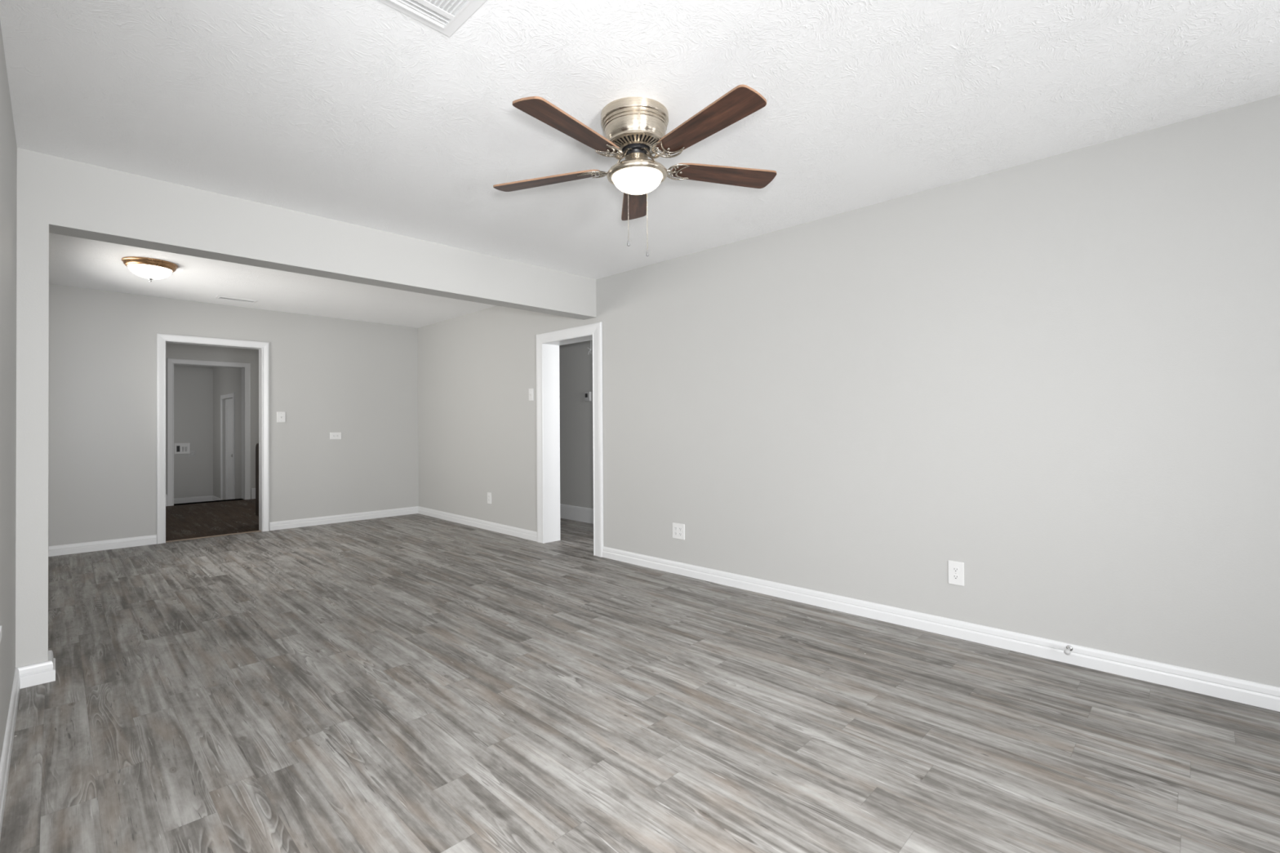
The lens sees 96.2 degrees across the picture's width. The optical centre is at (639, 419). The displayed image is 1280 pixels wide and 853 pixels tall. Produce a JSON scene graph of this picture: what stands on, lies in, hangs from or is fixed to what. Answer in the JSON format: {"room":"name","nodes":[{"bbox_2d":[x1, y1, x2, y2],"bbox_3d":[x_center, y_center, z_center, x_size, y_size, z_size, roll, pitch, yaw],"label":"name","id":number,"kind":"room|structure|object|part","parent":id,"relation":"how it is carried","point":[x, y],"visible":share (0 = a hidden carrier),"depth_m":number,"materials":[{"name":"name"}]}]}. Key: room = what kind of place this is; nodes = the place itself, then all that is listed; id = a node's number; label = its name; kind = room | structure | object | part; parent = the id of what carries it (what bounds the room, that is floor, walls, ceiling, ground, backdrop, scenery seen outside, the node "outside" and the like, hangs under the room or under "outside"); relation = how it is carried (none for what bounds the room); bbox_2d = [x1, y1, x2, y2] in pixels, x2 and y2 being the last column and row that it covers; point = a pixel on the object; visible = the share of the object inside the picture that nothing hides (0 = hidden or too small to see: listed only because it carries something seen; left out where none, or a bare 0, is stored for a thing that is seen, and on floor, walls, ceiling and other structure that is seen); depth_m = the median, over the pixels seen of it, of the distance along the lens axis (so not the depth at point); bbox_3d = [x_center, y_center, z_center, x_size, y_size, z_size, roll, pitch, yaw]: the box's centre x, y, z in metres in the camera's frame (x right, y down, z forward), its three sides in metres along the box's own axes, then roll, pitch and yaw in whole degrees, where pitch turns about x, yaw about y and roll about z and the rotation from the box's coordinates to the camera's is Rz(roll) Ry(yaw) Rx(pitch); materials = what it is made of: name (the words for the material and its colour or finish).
{"room":"empty living room","nodes":[
{"label":"empty living room","id":0,"kind":"room"},
{"bbox_2d":[0,22,17,761],"bbox_3d":[-1.831,-0.084,1.526,10.250,2.500,0.150,-1,-1,44],"label":"wall","id":1,"kind":"structure","parent":0,"point":[8,148],"depth_m":2.04,"materials":[{"name":"grey paint"}]},
{"bbox_2d":[0,626,1,642],"bbox_3d":[-0.795,-0.264,0.557,1.490,1.372,0.175,-1,-1,44],"label":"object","id":2,"kind":"structure","parent":1,"relation":"in","point":[0,626],"depth_m":1.12,"materials":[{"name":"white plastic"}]},
{"bbox_2d":[0,650,55,839],"bbox_3d":[-0.495,1.101,0.405,6.499,0.091,0.123,-1,-1,44],"label":"baseboard","id":3,"kind":"structure","parent":1,"relation":"attached to","point":[5,762],"depth_m":2.30,"materials":[{"name":"white paint"}]},
{"bbox_2d":[15,147,48,667],"bbox_3d":[-2.773,-0.068,2.622,0.168,2.500,0.099,-1,-1,44],"label":"wall","id":4,"kind":"structure","parent":0,"point":[33,167],"depth_m":2.56,"materials":[{"name":"grey paint"}]},
{"bbox_2d":[173,364,213,498],"bbox_3d":[-8.742,0.283,10.207,0.120,2.710,2.150,-1,-1,44],"label":"wall","id":5,"kind":"structure","parent":0,"point":[193,384],"depth_m":10.62,"materials":[{"name":"grey paint"}]},
{"bbox_2d":[174,443,190,453],"bbox_3d":[-8.363,0.536,10.489,0.025,0.194,0.222,-1,-1,44],"label":"washer box","id":6,"kind":"object","parent":5,"relation":"attached to","point":[180,448],"visible":1,"depth_m":10.49,"materials":[{"name":"white plastic"}]},
{"bbox_2d":[189,450,195,457],"bbox_3d":[-8.263,0.639,10.594,0.017,0.118,0.094,-1,-1,44],"label":"dryer outlet","id":7,"kind":"object","parent":5,"relation":"attached to","point":[192,454],"visible":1,"depth_m":10.59,"materials":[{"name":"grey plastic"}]},
{"bbox_2d":[173,495,220,503],"bbox_3d":[-8.395,1.508,9.899,0.780,0.150,1.800,-1,-1,44],"label":"baseboard","id":8,"kind":"structure","parent":5,"relation":"attached to","point":[209,498],"depth_m":10.59,"materials":[{"name":"white paint"}]},
{"bbox_2d":[165,342,258,505],"bbox_3d":[-6.700,0.236,8.627,0.210,2.950,4.150,-1,-1,44],"label":"wall","id":9,"kind":"structure","parent":0,"point":[180,351],"depth_m":8.90,"materials":[{"name":"grey paint"}]},
{"bbox_2d":[167,358,250,506],"bbox_3d":[-6.574,0.219,8.756,0.210,2.085,0.896,-1,-1,44],"label":"door frame","id":10,"kind":"structure","parent":9,"relation":"in","point":[242,368],"depth_m":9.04,"materials":[{"name":"white paint"}]},
{"bbox_2d":[251,488,255,498],"bbox_3d":[-5.676,1.177,9.498,0.014,0.170,1.270,-1,-1,44],"label":"baseboard","id":11,"kind":"structure","parent":9,"relation":"attached to","point":[253,490],"depth_m":9.05,"materials":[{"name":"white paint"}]},
{"bbox_2d":[213,367,241,500],"bbox_3d":[-7.153,0.271,10.029,2.400,2.710,0.120,-1,-1,44],"label":"wall","id":12,"kind":"structure","parent":0,"point":[226,380],"depth_m":10.23,"materials":[{"name":"grey paint"}]},
{"bbox_2d":[220,392,235,500],"bbox_3d":[-7.113,0.570,9.893,1.070,2.010,0.018,-1,-1,44],"label":"trim","id":13,"kind":"structure","parent":12,"relation":"attached to","point":[233,394],"depth_m":9.82,"materials":[{"name":"white paint"}]},
{"bbox_2d":[225,398,232,499],"bbox_3d":[-7.086,0.606,9.921,0.914,1.927,0.111,-1,-1,44],"label":"door","id":14,"kind":"structure","parent":12,"relation":"in","point":[228,402],"depth_m":10.07,"materials":[{"name":"white paint"}]},
{"bbox_2d":[48,284,418,546],"bbox_3d":[-4.218,-0.027,6.219,0.132,2.500,4.017,-1,-1,44],"label":"wall","id":15,"kind":"structure","parent":0,"point":[357,380],"depth_m":6.10,"materials":[{"name":"grey paint"}]},
{"bbox_2d":[48,534,156,556],"bbox_3d":[-5.019,1.175,5.324,0.014,0.091,0.821,-1,-1,45],"label":"baseboard","id":16,"kind":"structure","parent":15,"relation":"attached to","point":[77,548],"depth_m":5.33,"materials":[{"name":"white paint"}]},
{"bbox_2d":[156,333,269,543],"bbox_3d":[-4.452,0.219,6.008,0.138,2.008,0.841,-1,-1,44],"label":"door frame","id":17,"kind":"structure","parent":15,"relation":"in","point":[260,349],"depth_m":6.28,"materials":[{"name":"white paint"}]},
{"bbox_2d":[165,530,261,542],"bbox_3d":[-4.430,1.219,5.985,0.812,0.006,0.038,0,-1,-45],"label":"threshold","id":18,"kind":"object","parent":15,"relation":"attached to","point":[254,531],"depth_m":5.96,"materials":[{"name":"wood"}]},
{"bbox_2d":[276,411,285,422],"bbox_3d":[-3.984,-0.022,6.376,0.022,0.118,0.082,-1,-1,44],"label":"light switch","id":19,"kind":"object","parent":15,"relation":"attached to","point":[281,416],"visible":1,"depth_m":6.38,"materials":[{"name":"white plastic"}]},
{"bbox_2d":[329,432,341,439],"bbox_3d":[-3.591,0.198,6.774,0.010,0.083,0.122,-1,-1,44],"label":"wall outlet","id":20,"kind":"object","parent":15,"relation":"attached to","point":[332,435],"visible":1,"depth_m":6.77,"materials":[{"name":"white plastic"}]},
{"bbox_2d":[269,506,417,530],"bbox_3d":[-3.467,1.178,6.877,0.014,0.091,1.667,-1,-1,45],"label":"baseboard","id":21,"kind":"structure","parent":15,"relation":"attached to","point":[273,526],"depth_m":6.79,"materials":[{"name":"white paint"}]},
{"bbox_2d":[48,232,497,328],"bbox_3d":[-2.875,-1.247,5.117,3.440,0.073,3.517,-1,-1,44],"label":"ceiling","id":22,"kind":"structure","parent":0,"point":[73,261],"depth_m":5.26,"materials":[{"name":"white paint"}]},
{"bbox_2d":[120,256,177,281],"bbox_3d":[-3.821,-1.147,4.478,0.338,0.151,0.338,-1,-1,44],"label":"ceiling light","id":23,"kind":"object","parent":22,"relation":"attached to","point":[150,268],"visible":1,"depth_m":4.39,"materials":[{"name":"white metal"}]},
{"bbox_2d":[215,295,258,302],"bbox_3d":[-4.049,-1.203,5.768,0.140,0.014,0.340,-1,-1,44],"label":"ceiling vent","id":24,"kind":"object","parent":22,"relation":"in","point":[217,296],"visible":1,"depth_m":5.75,"materials":[{"name":"white metal"}]},
{"bbox_2d":[559,340,593,508],"bbox_3d":[-0.426,-0.050,6.569,5.200,2.500,0.110,-1,-1,44],"label":"wall","id":25,"kind":"structure","parent":0,"point":[575,362],"depth_m":6.82,"materials":[{"name":"grey paint"}]},
{"bbox_2d":[560,503,593,524],"bbox_3d":[-0.418,1.114,6.473,4.720,0.170,0.014,-1,-1,44],"label":"baseboard","id":26,"kind":"structure","parent":25,"relation":"attached to","point":[583,514],"depth_m":6.79,"materials":[{"name":"white paint"}]},
{"bbox_2d":[584,391,591,401],"bbox_3d":[-0.605,-0.263,6.653,0.092,0.108,0.024,-1,-1,44],"label":"thermostat","id":27,"kind":"object","parent":25,"relation":"attached to","point":[587,394],"visible":1,"depth_m":6.64,"materials":[{"name":"grey plastic"}]},
{"bbox_2d":[0,498,1279,852],"bbox_3d":[-1.531,1.247,4.227,13.730,0.120,5.100,-1,-1,44],"label":"floor","id":28,"kind":"structure","parent":0,"point":[416,682],"depth_m":2.20,"materials":[{"name":"grey laminate"}]},
{"bbox_2d":[255,443,258,516],"bbox_3d":[-4.031,0.755,6.901,0.533,0.945,0.900,-1,-1,44],"label":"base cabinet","id":29,"kind":"object","parent":28,"relation":"on","point":[257,444],"visible":0.05,"depth_m":6.69,"materials":[{"name":"brown wood"}]},
{"bbox_2d":[0,0,1279,279],"bbox_3d":[0.711,-1.283,1.604,6.400,0.101,3.517,-1,-1,44],"label":"ceiling","id":30,"kind":"structure","parent":0,"point":[362,113],"depth_m":2.18,"materials":[{"name":"white paint"}]},
{"bbox_2d":[377,0,487,36],"bbox_3d":[-0.611,-1.229,1.573,0.377,0.015,0.388,-1,-1,44],"label":"ceiling vent","id":31,"kind":"object","parent":30,"relation":"in","point":[465,9],"visible":1,"depth_m":1.72,"materials":[{"name":"white metal"}]},
{"bbox_2d":[493,84,777,256],"bbox_3d":[-0.008,-0.965,2.307,1.213,0.579,1.220,-1,-1,44],"label":"ceiling fan","id":32,"kind":"object","parent":30,"relation":"hanging from","point":[634,127],"visible":1,"depth_m":2.24,"materials":[{"name":"brown wood"}]},
{"bbox_3d":[-0.394,-1.019,2.453,0.480,0.007,0.131,-2,11,16],"label":"blade","id":33,"kind":"part","parent":32,"relation":"part of","materials":[{"name":"brown wood"}]},
{"bbox_3d":[-0.237,-1.020,2.013,0.131,0.007,0.480,10,8,34],"label":"blade","id":34,"kind":"part","parent":32,"relation":"part of","materials":[{"name":"brown wood"}]},
{"bbox_3d":[-0.045,-0.845,2.237,0.002,0.298,0.003,-1,-1,44],"label":"pull chain","id":35,"kind":"part","parent":32,"relation":"part of","materials":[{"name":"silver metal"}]},
{"bbox_3d":[-0.025,-1.039,2.739,0.131,0.007,0.480,-13,1,-2],"label":"blade","id":36,"kind":"part","parent":32,"relation":"part of","materials":[{"name":"brown wood"}]},
{"bbox_3d":[-0.011,-0.962,2.341,0.200,0.071,0.200,-1,-1,44],"label":"lamp shade","id":37,"kind":"part","parent":32,"relation":"part of","materials":[{"name":"white glass"}]},
{"bbox_3d":[0.230,-1.041,2.026,0.131,0.007,0.480,10,-7,-37],"label":"blade","id":38,"kind":"part","parent":32,"relation":"part of","materials":[{"name":"brown wood"}]},
{"bbox_3d":[0.361,-1.052,2.475,0.480,0.007,0.131,-3,-10,-20],"label":"blade","id":39,"kind":"part","parent":32,"relation":"part of","materials":[{"name":"brown wood"}]},
{"bbox_2d":[417,94,1279,687],"bbox_3d":[0.706,-0.079,4.059,10.170,2.500,0.172,-1,-1,44],"label":"wall","id":40,"kind":"structure","parent":0,"point":[1055,379],"depth_m":2.98,"materials":[{"name":"grey paint"}]},
{"bbox_2d":[48,155,595,319],"bbox_3d":[-1.593,-1.099,3.866,0.167,0.433,3.328,-1,-1,44],"label":"beam","id":41,"kind":"structure","parent":40,"relation":"attached to","point":[86,201],"depth_m":3.28,"materials":[{"name":"grey paint"}]},
{"bbox_2d":[417,506,537,542],"bbox_3d":[-1.942,1.165,6.532,2.660,0.091,0.014,-1,-1,45],"label":"baseboard","id":42,"kind":"structure","parent":40,"relation":"attached to","point":[500,528],"depth_m":6.33,"materials":[{"name":"white paint"}]},
{"bbox_2d":[487,492,491,503],"bbox_3d":[-1.635,0.858,6.233,0.070,0.120,0.014,-1,-1,44],"label":"wall outlet","id":43,"kind":"object","parent":40,"relation":"attached to","point":[489,494],"visible":1,"depth_m":6.22,"materials":[{"name":"white plastic"}]},
{"bbox_2d":[528,388,533,400],"bbox_3d":[-1.081,-0.243,5.680,0.070,0.120,0.027,-1,-1,44],"label":"light switch","id":44,"kind":"object","parent":40,"relation":"attached to","point":[531,390],"visible":1,"depth_m":5.67,"materials":[{"name":"white plastic"}]},
{"bbox_2d":[543,335,592,542],"bbox_3d":[-0.593,0.222,5.343,0.766,1.938,0.188,-1,-1,44],"label":"door frame","id":45,"kind":"structure","parent":40,"relation":"in","point":[551,350],"depth_m":5.60,"materials":[{"name":"white paint"}]},
{"bbox_2d":[536,321,603,557],"bbox_3d":[-0.666,0.179,5.270,0.950,2.024,0.025,-1,-1,44],"label":"trim","id":46,"kind":"structure","parent":40,"relation":"attached to","point":[595,330],"depth_m":5.00,"materials":[{"name":"white paint"}]},
{"bbox_2d":[672,522,684,539],"bbox_3d":[0.293,0.851,4.356,0.120,0.117,0.010,-1,-1,44],"label":"wall outlet","id":47,"kind":"object","parent":40,"relation":"attached to","point":[678,530],"visible":1,"depth_m":4.35,"materials":[{"name":"white plastic"}]},
{"bbox_2d":[602,546,1279,711],"bbox_3d":[1.960,1.105,2.763,6.291,0.091,0.014,-1,-1,44],"label":"baseboard","id":48,"kind":"structure","parent":40,"relation":"attached to","point":[1240,691],"depth_m":2.89,"materials":[{"name":"white paint"}]},
{"bbox_2d":[947,560,964,586],"bbox_3d":[1.675,0.816,3.040,0.076,0.124,0.010,-1,-1,44],"label":"wall outlet","id":49,"kind":"object","parent":40,"relation":"attached to","point":[955,569],"visible":1,"depth_m":3.04,"materials":[{"name":"white plastic"}]},
{"bbox_2d":[952,573,959,579],"bbox_3d":[1.673,0.836,3.038,0.034,0.028,0.004,-1,-1,44],"label":"socket","id":50,"kind":"object","parent":49,"relation":"attached to","point":[955,576],"depth_m":3.04,"materials":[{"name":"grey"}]},
{"bbox_2d":[952,566,959,572],"bbox_3d":[1.673,0.797,3.039,0.034,0.028,0.004,-1,-1,44],"label":"socket","id":51,"kind":"object","parent":49,"relation":"attached to","point":[955,569],"depth_m":3.04,"materials":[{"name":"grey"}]},
{"bbox_2d":[1063,645,1072,654],"bbox_3d":[1.997,1.078,2.675,0.026,0.026,0.069,-1,-1,44],"label":"door stop","id":52,"kind":"object","parent":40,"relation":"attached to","point":[1068,649],"visible":1,"depth_m":2.66,"materials":[{"name":"silver metal"}]}
]}

